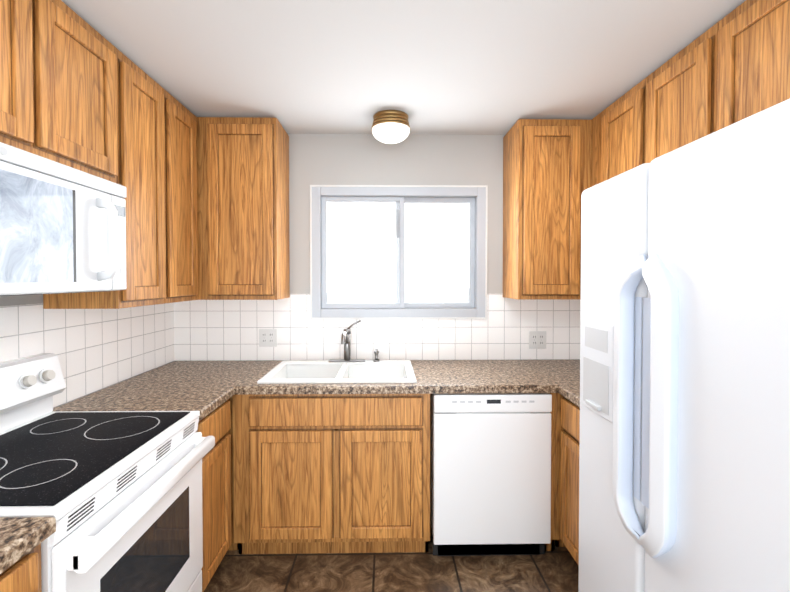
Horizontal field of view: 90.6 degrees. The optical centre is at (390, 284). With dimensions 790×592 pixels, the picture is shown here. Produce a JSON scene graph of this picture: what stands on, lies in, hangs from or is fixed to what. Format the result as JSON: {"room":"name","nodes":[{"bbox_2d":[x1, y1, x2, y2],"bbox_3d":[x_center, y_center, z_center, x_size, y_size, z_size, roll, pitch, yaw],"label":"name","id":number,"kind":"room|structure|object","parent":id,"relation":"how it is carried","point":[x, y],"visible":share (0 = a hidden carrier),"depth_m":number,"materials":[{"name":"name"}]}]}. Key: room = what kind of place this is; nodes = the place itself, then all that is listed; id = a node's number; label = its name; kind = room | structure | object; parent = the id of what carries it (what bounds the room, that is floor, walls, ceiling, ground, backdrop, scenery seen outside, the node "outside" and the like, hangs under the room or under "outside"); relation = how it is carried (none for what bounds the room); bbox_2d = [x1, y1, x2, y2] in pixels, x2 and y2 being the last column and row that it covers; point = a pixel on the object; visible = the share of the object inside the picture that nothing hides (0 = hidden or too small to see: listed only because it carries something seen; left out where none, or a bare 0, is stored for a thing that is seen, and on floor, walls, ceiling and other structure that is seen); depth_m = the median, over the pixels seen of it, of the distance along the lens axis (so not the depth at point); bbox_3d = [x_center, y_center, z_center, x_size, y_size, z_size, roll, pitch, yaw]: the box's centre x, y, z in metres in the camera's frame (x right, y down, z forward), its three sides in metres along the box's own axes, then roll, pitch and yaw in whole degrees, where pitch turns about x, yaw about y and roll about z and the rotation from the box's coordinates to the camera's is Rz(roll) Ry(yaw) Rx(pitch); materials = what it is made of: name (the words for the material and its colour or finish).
{"room":"kitchen","nodes":[
{"label":"kitchen","id":0,"kind":"room"},
{"bbox_2d":[0,294,173,408],"bbox_3d":[-1.447,0.238,0.812,0.100,2.400,3.500,0,1,-1],"label":"wall","id":1,"kind":"structure","parent":0,"point":[19,300],"depth_m":1.51,"materials":[{"name":"grey paint"}]},
{"bbox_2d":[0,0,117,182],"bbox_3d":[-1.237,-0.673,1.188,0.320,0.550,0.758,0,1,-1],"label":"upper cabinet","id":2,"kind":"object","parent":1,"relation":"attached to","point":[58,81],"visible":0.94,"depth_m":1.28,"materials":[{"name":"brown wood"}]},
{"bbox_2d":[0,142,126,295],"bbox_3d":[-1.193,-0.180,1.196,0.408,0.420,0.753,0,1,-1],"label":"microwave","id":3,"kind":"object","parent":2,"relation":"attached to","point":[62,228],"visible":1,"depth_m":1.24,"materials":[{"name":"white plastic"}]},
{"bbox_2d":[0,302,175,406],"bbox_3d":[-1.404,0.295,1.403,0.004,0.437,2.280,0,1,-1],"label":"backsplash","id":4,"kind":"structure","parent":1,"relation":"attached to","point":[93,350],"depth_m":1.84,"materials":[{"name":"tile"}]},
{"bbox_2d":[43,47,165,308],"bbox_3d":[-1.246,-0.431,1.738,0.320,1.050,0.332,0,1,-1],"label":"upper cabinet","id":5,"kind":"object","parent":1,"relation":"attached to","point":[140,176],"visible":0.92,"depth_m":1.70,"materials":[{"name":"brown wood"}]},
{"bbox_2d":[163,88,197,303],"bbox_3d":[-1.251,-0.437,2.077,0.320,1.050,0.341,0,1,-1],"label":"upper cabinet","id":6,"kind":"object","parent":1,"relation":"attached to","point":[180,119],"visible":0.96,"depth_m":2.05,"materials":[{"name":"brown wood"}]},
{"bbox_2d":[204,524,578,591],"bbox_3d":[0.050,1.478,0.854,3.135,0.080,3.740,0,1,-1],"label":"floor","id":7,"kind":"structure","parent":0,"point":[556,569],"depth_m":1.93,"materials":[{"name":"tile"}]},
{"bbox_2d":[0,543,41,591],"bbox_3d":[-1.078,1.004,0.584,0.620,0.874,0.609,0,1,-1],"label":"base cabinet","id":8,"kind":"object","parent":7,"relation":"on","point":[23,574],"visible":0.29,"depth_m":0.83,"materials":[{"name":"brown wood"}]},
{"bbox_2d":[0,517,55,573],"bbox_3d":[-1.072,0.546,0.578,0.631,0.038,0.611,0,1,-1],"label":"countertop","id":9,"kind":"structure","parent":8,"relation":"on","point":[18,535],"depth_m":0.83,"materials":[{"name":"brown stone"}]},
{"bbox_2d":[0,353,214,591],"bbox_3d":[-1.052,0.856,1.241,0.692,1.152,0.698,0,1,-1],"label":"range","id":10,"kind":"object","parent":7,"relation":"on","point":[117,495],"visible":1,"depth_m":1.23,"materials":[{"name":"white metal"}]},
{"bbox_2d":[196,400,230,591],"bbox_3d":[-1.096,0.985,1.773,0.620,0.874,0.352,0,1,-1],"label":"base cabinet","id":11,"kind":"object","parent":7,"relation":"on","point":[216,476],"visible":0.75,"depth_m":1.78,"materials":[{"name":"brown wood"}]},
{"bbox_2d":[228,397,238,549],"bbox_3d":[-1.110,0.977,2.288,0.607,0.874,0.570,0,1,-1],"label":"base cabinet","id":12,"kind":"object","parent":7,"relation":"on","point":[234,546],"visible":0.02,"depth_m":2.01,"materials":[{"name":"brown wood"}]},
{"bbox_2d":[232,394,429,553],"bbox_3d":[-0.304,0.977,2.275,1.000,0.874,0.620,0,1,-1],"label":"base cabinet","id":13,"kind":"object","parent":7,"relation":"on","point":[331,473],"visible":0.94,"depth_m":1.97,"materials":[{"name":"brown wood"}]},
{"bbox_2d":[53,384,243,419],"bbox_3d":[-1.076,0.527,1.755,0.660,0.038,0.333,0,1,-1],"label":"countertop","id":14,"kind":"structure","parent":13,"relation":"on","point":[205,388],"depth_m":1.76,"materials":[{"name":"brown stone"}]},
{"bbox_2d":[128,361,271,379],"bbox_3d":[-1.084,0.520,2.237,0.660,0.038,0.450,0,1,-1],"label":"countertop","id":15,"kind":"structure","parent":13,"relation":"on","point":[176,370],"depth_m":2.26,"materials":[{"name":"brown stone"}]},
{"bbox_2d":[118,360,579,394],"bbox_3d":[0.028,0.519,2.268,2.883,0.038,0.631,0,1,-1],"label":"countertop","id":16,"kind":"structure","parent":13,"relation":"on","point":[432,376],"depth_m":2.04,"materials":[{"name":"brown stone"}]},
{"bbox_2d":[257,360,416,383],"bbox_3d":[-0.279,0.591,2.255,0.817,0.213,0.500,0,1,-1],"label":"sink","id":17,"kind":"object","parent":16,"relation":"in","point":[326,371],"visible":0.48,"depth_m":2.43,"materials":[{"name":"white ceramic"}]},
{"bbox_2d":[328,320,365,361],"bbox_3d":[-0.274,0.351,2.360,0.230,0.263,0.260,0,1,-1],"label":"faucet","id":18,"kind":"object","parent":17,"relation":"on","point":[346,338],"visible":0.98,"depth_m":2.45,"materials":[{"name":"silver metal"}]},
{"bbox_2d":[373,349,379,361],"bbox_3d":[-0.090,0.443,2.453,0.040,0.076,0.070,0,1,-1],"label":"soap dispenser","id":19,"kind":"object","parent":17,"relation":"on","point":[376,352],"visible":1,"depth_m":2.46,"materials":[{"name":"silver metal"}]},
{"bbox_2d":[430,393,551,555],"bbox_3d":[0.510,0.981,2.271,0.596,0.868,0.605,0,1,-1],"label":"dishwasher","id":20,"kind":"object","parent":7,"relation":"on","point":[490,474],"visible":0.94,"depth_m":1.97,"materials":[{"name":"white metal"}]},
{"bbox_2d":[545,393,561,550],"bbox_3d":[0.839,0.977,2.303,0.058,0.874,0.600,0,1,-1],"label":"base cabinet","id":21,"kind":"object","parent":7,"relation":"on","point":[555,458],"visible":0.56,"depth_m":2.00,"materials":[{"name":"brown wood"}]},
{"bbox_2d":[554,426,565,546],"bbox_3d":[1.180,0.977,2.323,0.578,0.874,0.570,0,1,-1],"label":"base cabinet","id":22,"kind":"object","parent":7,"relation":"on","point":[558,543],"depth_m":2.12,"materials":[{"name":"brown wood"}]},
{"bbox_2d":[560,396,579,565],"bbox_3d":[1.168,0.986,1.740,0.620,0.874,0.533,0,1,-1],"label":"base cabinet","id":23,"kind":"object","parent":7,"relation":"on","point":[569,479],"visible":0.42,"depth_m":1.88,"materials":[{"name":"brown wood"}]},
{"bbox_2d":[556,384,579,406],"bbox_3d":[1.163,0.528,1.711,0.631,0.038,0.490,0,1,-1],"label":"countertop","id":24,"kind":"structure","parent":23,"relation":"on","point":[571,392],"depth_m":1.89,"materials":[{"name":"brown stone"}]},
{"bbox_2d":[578,99,789,591],"bbox_3d":[1.071,0.547,0.998,0.836,1.776,0.910,0,1,-1],"label":"refrigerator","id":25,"kind":"object","parent":7,"relation":"on","point":[684,465],"visible":1,"depth_m":0.91,"materials":[{"name":"white"}]},
{"bbox_2d":[215,134,579,360],"bbox_3d":[0.022,0.210,2.634,3.095,2.400,0.100,0,1,-1],"label":"wall","id":26,"kind":"structure","parent":0,"point":[367,159],"depth_m":2.57,"materials":[{"name":"grey paint"}]},
{"bbox_2d":[197,117,289,299],"bbox_3d":[-1.039,-0.442,2.392,0.754,1.050,0.320,0,1,-1],"label":"upper cabinet","id":27,"kind":"object","parent":26,"relation":"attached to","point":[243,205],"visible":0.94,"depth_m":2.25,"materials":[{"name":"brown wood"}]},
{"bbox_2d":[176,294,580,360],"bbox_3d":[0.023,0.277,2.583,2.894,0.437,0.004,0,1,-1],"label":"backsplash","id":28,"kind":"structure","parent":26,"relation":"attached to","point":[206,330],"depth_m":2.58,"materials":[{"name":"tile"}]},
{"bbox_2d":[259,329,276,346],"bbox_3d":[-0.807,0.347,2.565,0.116,0.116,0.009,0,1,-1],"label":"electrical outlet","id":29,"kind":"object","parent":28,"relation":"attached to","point":[267,337],"visible":1,"depth_m":2.56,"materials":[{"name":"white plastic"}]},
{"bbox_2d":[529,331,545,348],"bbox_3d":[0.974,0.364,2.592,0.116,0.116,0.009,0,1,-1],"label":"electrical outlet","id":30,"kind":"object","parent":28,"relation":"attached to","point":[537,339],"visible":1,"depth_m":2.59,"materials":[{"name":"white plastic"}]},
{"bbox_2d":[310,185,487,318],"bbox_3d":[0.053,-0.215,2.612,1.163,0.878,0.101,0,1,-1],"label":"window","id":31,"kind":"structure","parent":26,"relation":"in","point":[474,196],"depth_m":2.58,"materials":[{"name":"grey plastic"}]},
{"bbox_2d":[503,119,591,299],"bbox_3d":[1.104,-0.442,2.424,0.726,1.050,0.320,0,1,-1],"label":"upper cabinet","id":32,"kind":"object","parent":26,"relation":"attached to","point":[546,173],"visible":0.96,"depth_m":2.27,"materials":[{"name":"brown wood"}]},
{"bbox_2d":[61,0,745,134],"bbox_3d":[0.050,-0.987,0.815,3.135,0.050,3.740,0,1,-1],"label":"ceiling","id":33,"kind":"structure","parent":0,"point":[469,67],"depth_m":1.65,"materials":[{"name":"grey paint"}]},
{"bbox_2d":[371,110,410,143],"bbox_3d":[0.000,-0.912,2.296,0.232,0.146,0.232,0,1,-1],"label":"ceiling light","id":34,"kind":"object","parent":33,"relation":"attached to","point":[390,126],"visible":1,"depth_m":2.22,"materials":[{"name":"white glass"}]},
{"bbox_3d":[1.547,0.237,0.857,0.100,2.400,3.500,0,1,-1],"label":"wall","id":35,"kind":"structure","parent":0,"visible":0},
{"bbox_2d":[591,77,647,186],"bbox_3d":[1.313,-0.436,2.045,0.320,1.050,0.483,0,1,-1],"label":"upper cabinet","id":36,"kind":"object","parent":35,"relation":"attached to","point":[618,136],"visible":0.31,"depth_m":1.98,"materials":[{"name":"brown wood"}]},
{"bbox_2d":[646,22,718,162],"bbox_3d":[1.319,-0.664,1.609,0.320,0.580,0.378,0,1,-1],"label":"upper cabinet","id":37,"kind":"object","parent":35,"relation":"attached to","point":[681,99],"visible":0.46,"depth_m":1.56,"materials":[{"name":"brown wood"}]},
{"bbox_2d":[717,0,789,130],"bbox_3d":[1.326,-0.658,1.194,0.320,0.580,0.448,0,1,-1],"label":"upper cabinet","id":38,"kind":"object","parent":35,"relation":"attached to","point":[753,73],"visible":0.48,"depth_m":1.27,"materials":[{"name":"brown wood"}]},
{"label":"outside","id":39,"kind":"structure","parent":0,"visible":0},
{"bbox_2d":[327,202,469,303],"bbox_3d":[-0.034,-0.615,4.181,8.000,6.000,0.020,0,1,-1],"label":"window glass","id":40,"kind":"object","parent":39,"point":[426,224],"depth_m":4.18,"materials":[{"name":"glass"}]}
]}

